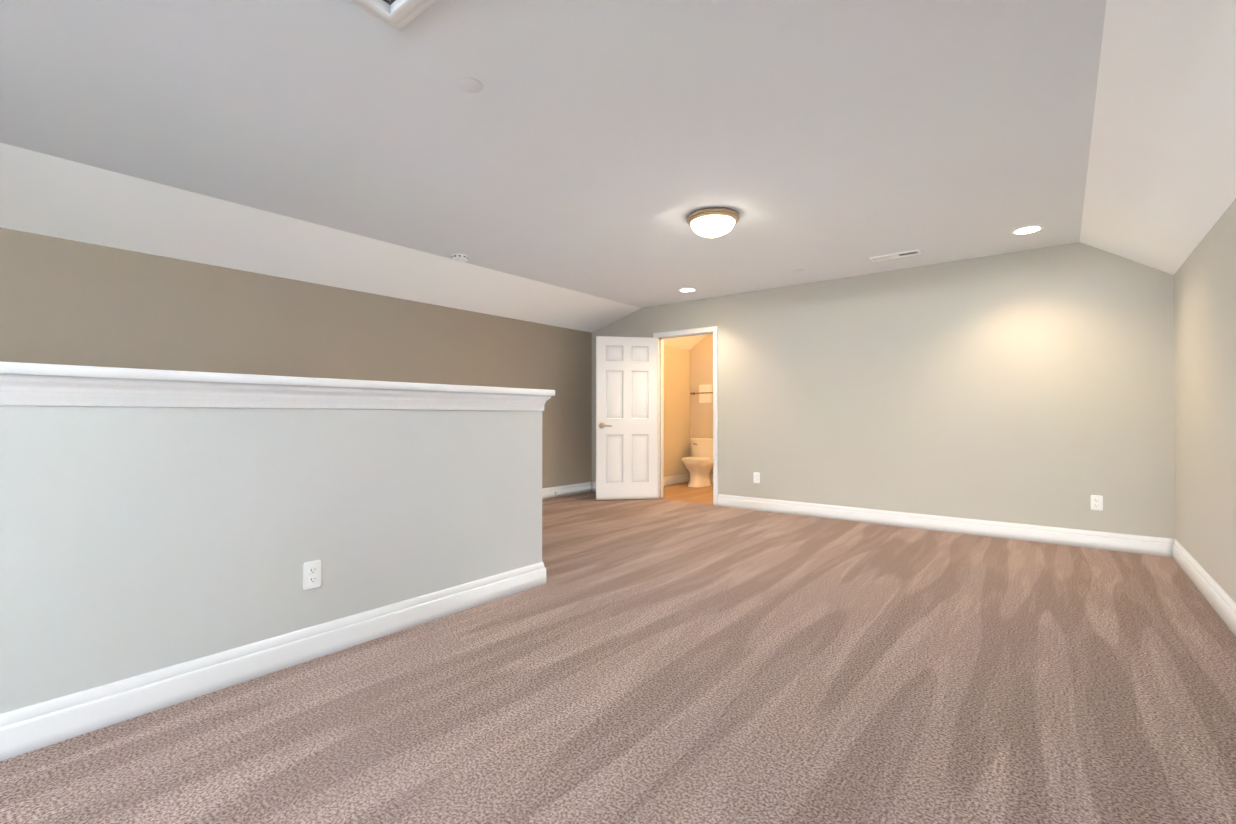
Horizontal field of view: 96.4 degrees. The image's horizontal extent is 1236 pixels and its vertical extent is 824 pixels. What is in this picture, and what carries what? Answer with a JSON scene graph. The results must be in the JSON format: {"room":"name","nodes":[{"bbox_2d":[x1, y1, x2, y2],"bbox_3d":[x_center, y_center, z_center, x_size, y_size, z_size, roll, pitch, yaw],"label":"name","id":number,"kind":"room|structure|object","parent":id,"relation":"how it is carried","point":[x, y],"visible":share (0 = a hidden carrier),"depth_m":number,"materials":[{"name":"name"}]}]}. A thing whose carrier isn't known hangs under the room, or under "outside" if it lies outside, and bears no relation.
{"room":"empty bonus room","nodes":[
{"label":"empty bonus room","id":0,"kind":"room"},
{"bbox_2d":[0,406,541,713],"bbox_3d":[-2.283,0.451,1.194,0.150,1.145,5.650,0,-1,39],"label":"wall","id":1,"kind":"structure","parent":0,"point":[135,541],"depth_m":2.08,"materials":[{"name":"paint"}]},
{"bbox_2d":[0,562,545,760],"bbox_3d":[-2.219,0.957,1.151,0.038,0.132,5.668,0,-1,39],"label":"baseboard","id":2,"kind":"structure","parent":1,"relation":"attached to","point":[40,725],"depth_m":2.07,"materials":[{"name":"white wood"}]},
{"bbox_2d":[0,362,554,410],"bbox_3d":[-2.265,-0.086,1.219,0.260,0.128,5.705,0,-1,39],"label":"trim","id":3,"kind":"structure","parent":1,"relation":"on","point":[29,384],"depth_m":2.06,"materials":[{"name":"white wood"}]},
{"bbox_2d":[303,560,320,589],"bbox_3d":[-1.280,0.683,2.318,0.010,0.116,0.072,0,-1,39],"label":"outlet","id":4,"kind":"object","parent":1,"relation":"attached to","point":[311,574],"visible":1,"depth_m":2.31,"materials":[{"name":"white plastic"}]},
{"bbox_2d":[0,227,591,487],"bbox_3d":[-3.187,-0.051,4.014,0.120,2.190,9.160,0,-1,39],"label":"wall","id":5,"kind":"structure","parent":0,"point":[67,302],"depth_m":4.39,"materials":[{"name":"beige paint"}]},
{"bbox_2d":[542,481,591,498],"bbox_3d":[-1.353,0.993,6.190,0.018,0.132,3.220,0,-1,39],"label":"baseboard","id":6,"kind":"structure","parent":5,"relation":"attached to","point":[571,489],"depth_m":7.05,"materials":[{"name":"white wood"}]},
{"bbox_2d":[0,492,1235,823],"bbox_3d":[-0.992,1.090,2.187,5.820,0.120,9.060,0,-1,39],"label":"floor carpet","id":7,"kind":"object","parent":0,"point":[656,662],"visible":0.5,"depth_m":1.94,"materials":[{"name":"brown carpet"}]},
{"bbox_2d":[0,0,1235,332],"bbox_3d":[-0.998,-1.244,2.196,5.820,0.490,9.040,0,-1,39],"label":"ceiling","id":8,"kind":"structure","parent":0,"point":[572,164],"depth_m":2.65,"materials":[{"name":"paint"}]},
{"bbox_2d":[348,0,436,29],"bbox_3d":[-0.934,-1.345,1.172,0.680,0.064,1.400,0,-1,39],"label":"frame","id":9,"kind":"object","parent":8,"relation":"attached to","point":[399,14],"visible":0.96,"depth_m":1.81,"materials":[{"name":"paint"}]},
{"bbox_2d":[451,254,467,261],"bbox_3d":[-1.340,-1.300,4.684,0.140,0.043,0.140,0,-1,39],"label":"smoke detector","id":10,"kind":"object","parent":8,"relation":"attached to","point":[460,257],"visible":0.98,"depth_m":4.64,"materials":[{"name":"white plastic"}]},
{"bbox_2d":[457,77,482,92],"bbox_3d":[-0.607,-1.336,2.264,0.104,0.006,0.104,0,-1,39],"label":"cover plate","id":11,"kind":"object","parent":8,"relation":"attached to","point":[469,85],"visible":1,"depth_m":2.26,"materials":[{"name":"grey plastic"}]},
{"bbox_2d":[678,288,695,291],"bbox_3d":[0.744,-1.309,5.937,0.194,0.007,0.194,0,-1,39],"label":"recessed light","id":12,"kind":"object","parent":8,"relation":"in","point":[687,289],"visible":1,"depth_m":5.92,"materials":[{"name":"white plastic"}]},
{"bbox_2d":[687,208,738,238],"bbox_3d":[0.643,-1.251,3.752,0.352,0.154,0.352,0,-1,39],"label":"flush-mount light","id":13,"kind":"object","parent":8,"relation":"attached to","point":[712,222],"visible":1,"depth_m":3.65,"materials":[{"name":"white glass"}]},
{"bbox_2d":[869,249,921,261],"bbox_3d":[2.336,-1.317,4.658,0.385,0.011,0.140,0,-1,39],"label":"ceiling vent","id":14,"kind":"object","parent":8,"relation":"in","point":[897,255],"visible":1,"depth_m":4.64,"materials":[{"name":"white plastic"}]},
{"bbox_2d":[1011,225,1043,234],"bbox_3d":[2.978,-1.323,4.023,0.194,0.007,0.194,0,-1,39],"label":"recessed light","id":15,"kind":"object","parent":8,"relation":"in","point":[1027,229],"visible":1,"depth_m":4.01,"materials":[{"name":"white plastic"}]},
{"bbox_2d":[664,346,689,476],"bbox_3d":[0.590,0.032,7.985,0.120,2.080,1.760,0,-1,39],"label":"wall","id":16,"kind":"structure","parent":0,"point":[676,405],"depth_m":8.24,"materials":[{"name":"paint"}]},
{"bbox_2d":[664,473,689,485],"bbox_3d":[0.600,1.005,7.880,0.018,0.132,1.620,0,-1,39],"label":"baseboard","id":17,"kind":"structure","parent":16,"relation":"attached to","point":[676,479],"depth_m":8.21,"materials":[{"name":"white wood"}]},
{"bbox_2d":[664,335,705,349],"bbox_3d":[1.382,-1.208,7.303,2.220,0.490,1.850,0,-1,39],"label":"ceiling","id":18,"kind":"structure","parent":0,"point":[688,343],"depth_m":8.21,"materials":[{"name":"paint"}]},
{"bbox_2d":[659,482,712,504],"bbox_3d":[1.379,1.129,7.282,2.220,0.116,1.860,0,-1,39],"label":"floor","id":19,"kind":"structure","parent":0,"point":[684,492],"depth_m":7.26,"materials":[{"name":"brown wood"}]},
{"bbox_2d":[682,437,712,486],"bbox_3d":[1.191,0.728,8.059,0.466,0.689,0.608,0,-1,39],"label":"toilet","id":20,"kind":"object","parent":19,"relation":"on","point":[698,465],"visible":0.88,"depth_m":7.95,"materials":[{"name":"white ceramic"}]},
{"bbox_2d":[690,334,712,474],"bbox_3d":[1.922,-0.163,7.971,2.220,2.470,0.120,0,-1,39],"label":"wall","id":21,"kind":"structure","parent":0,"point":[701,373],"depth_m":8.42,"materials":[{"name":"paint"}]},
{"bbox_2d":[690,392,712,394],"bbox_3d":[1.374,-0.286,8.279,0.648,0.048,0.084,0,-1,39],"label":"towel rail","id":22,"kind":"object","parent":21,"relation":"attached to","point":[693,393],"visible":0.46,"depth_m":8.34,"materials":[{"name":"brown metal"}]},
{"bbox_2d":[699,384,711,402],"bbox_3d":[1.323,-0.278,8.372,0.215,0.275,0.002,0,-1,39],"label":"paper sign","id":23,"kind":"object","parent":21,"relation":"attached to","point":[705,398],"visible":1,"depth_m":8.37,"materials":[{"name":"white"}]},
{"bbox_2d":[709,475,712,483],"bbox_3d":[1.879,1.005,7.909,1.980,0.132,0.018,0,-1,39],"label":"baseboard","id":24,"kind":"structure","parent":21,"relation":"attached to","point":[710,476],"depth_m":8.28,"materials":[{"name":"white wood"}]},
{"bbox_2d":[592,242,1175,538],"bbox_3d":[1.862,-0.129,5.765,5.820,2.370,0.120,0,-1,39],"label":"wall","id":25,"kind":"structure","parent":0,"point":[1033,387],"depth_m":4.80,"materials":[{"name":"beige paint"}]},
{"bbox_2d":[592,482,595,491],"bbox_3d":[0.051,1.000,7.116,0.993,0.132,0.018,0,-1,39],"label":"baseboard","id":26,"kind":"structure","parent":25,"relation":"attached to","point":[593,483],"depth_m":7.41,"materials":[{"name":"white wood"}]},
{"bbox_2d":[596,336,657,499],"bbox_3d":[0.115,0.073,6.676,0.765,1.955,0.167,0,0,-11],"label":"door","id":27,"kind":"structure","parent":25,"relation":"in","point":[626,417],"depth_m":6.66,"materials":[{"name":"white wood"}]},
{"bbox_2d":[653,326,717,505],"bbox_3d":[0.827,0.043,6.591,0.884,2.037,0.154,0,-1,39],"label":"door frame","id":28,"kind":"structure","parent":25,"relation":"attached to","point":[662,336],"depth_m":6.60,"materials":[{"name":"white wood"}]},
{"bbox_2d":[753,472,759,482],"bbox_3d":[1.496,0.709,5.969,0.072,0.116,0.010,0,-1,39],"label":"electrical outlet","id":29,"kind":"object","parent":25,"relation":"attached to","point":[756,477],"visible":1,"depth_m":5.97,"materials":[{"name":"white plastic"}]},
{"bbox_2d":[717,494,1167,556],"bbox_3d":[2.552,0.985,5.117,3.643,0.132,0.018,0,-1,39],"label":"baseboard","id":30,"kind":"structure","parent":25,"relation":"attached to","point":[1158,546],"depth_m":4.75,"materials":[{"name":"white wood"}]},
{"bbox_2d":[1091,495,1102,510],"bbox_3d":[3.667,0.695,4.233,0.072,0.116,0.010,0,-1,39],"label":"electrical outlet","id":31,"kind":"object","parent":25,"relation":"attached to","point":[1096,502],"visible":1,"depth_m":4.23,"materials":[{"name":"white plastic"}]},
{"bbox_2d":[1174,198,1235,602],"bbox_3d":[1.265,-0.022,0.454,0.120,2.080,9.160,0,-1,39],"label":"wall","id":32,"kind":"structure","parent":0,"point":[1205,377],"depth_m":3.07,"materials":[{"name":"beige paint"}]},
{"bbox_2d":[1168,538,1235,635],"bbox_3d":[1.211,0.952,0.490,0.018,0.132,8.920,0,-1,39],"label":"baseboard","id":33,"kind":"structure","parent":32,"relation":"attached to","point":[1220,601],"depth_m":3.07,"materials":[{"name":"white wood"}]}
]}

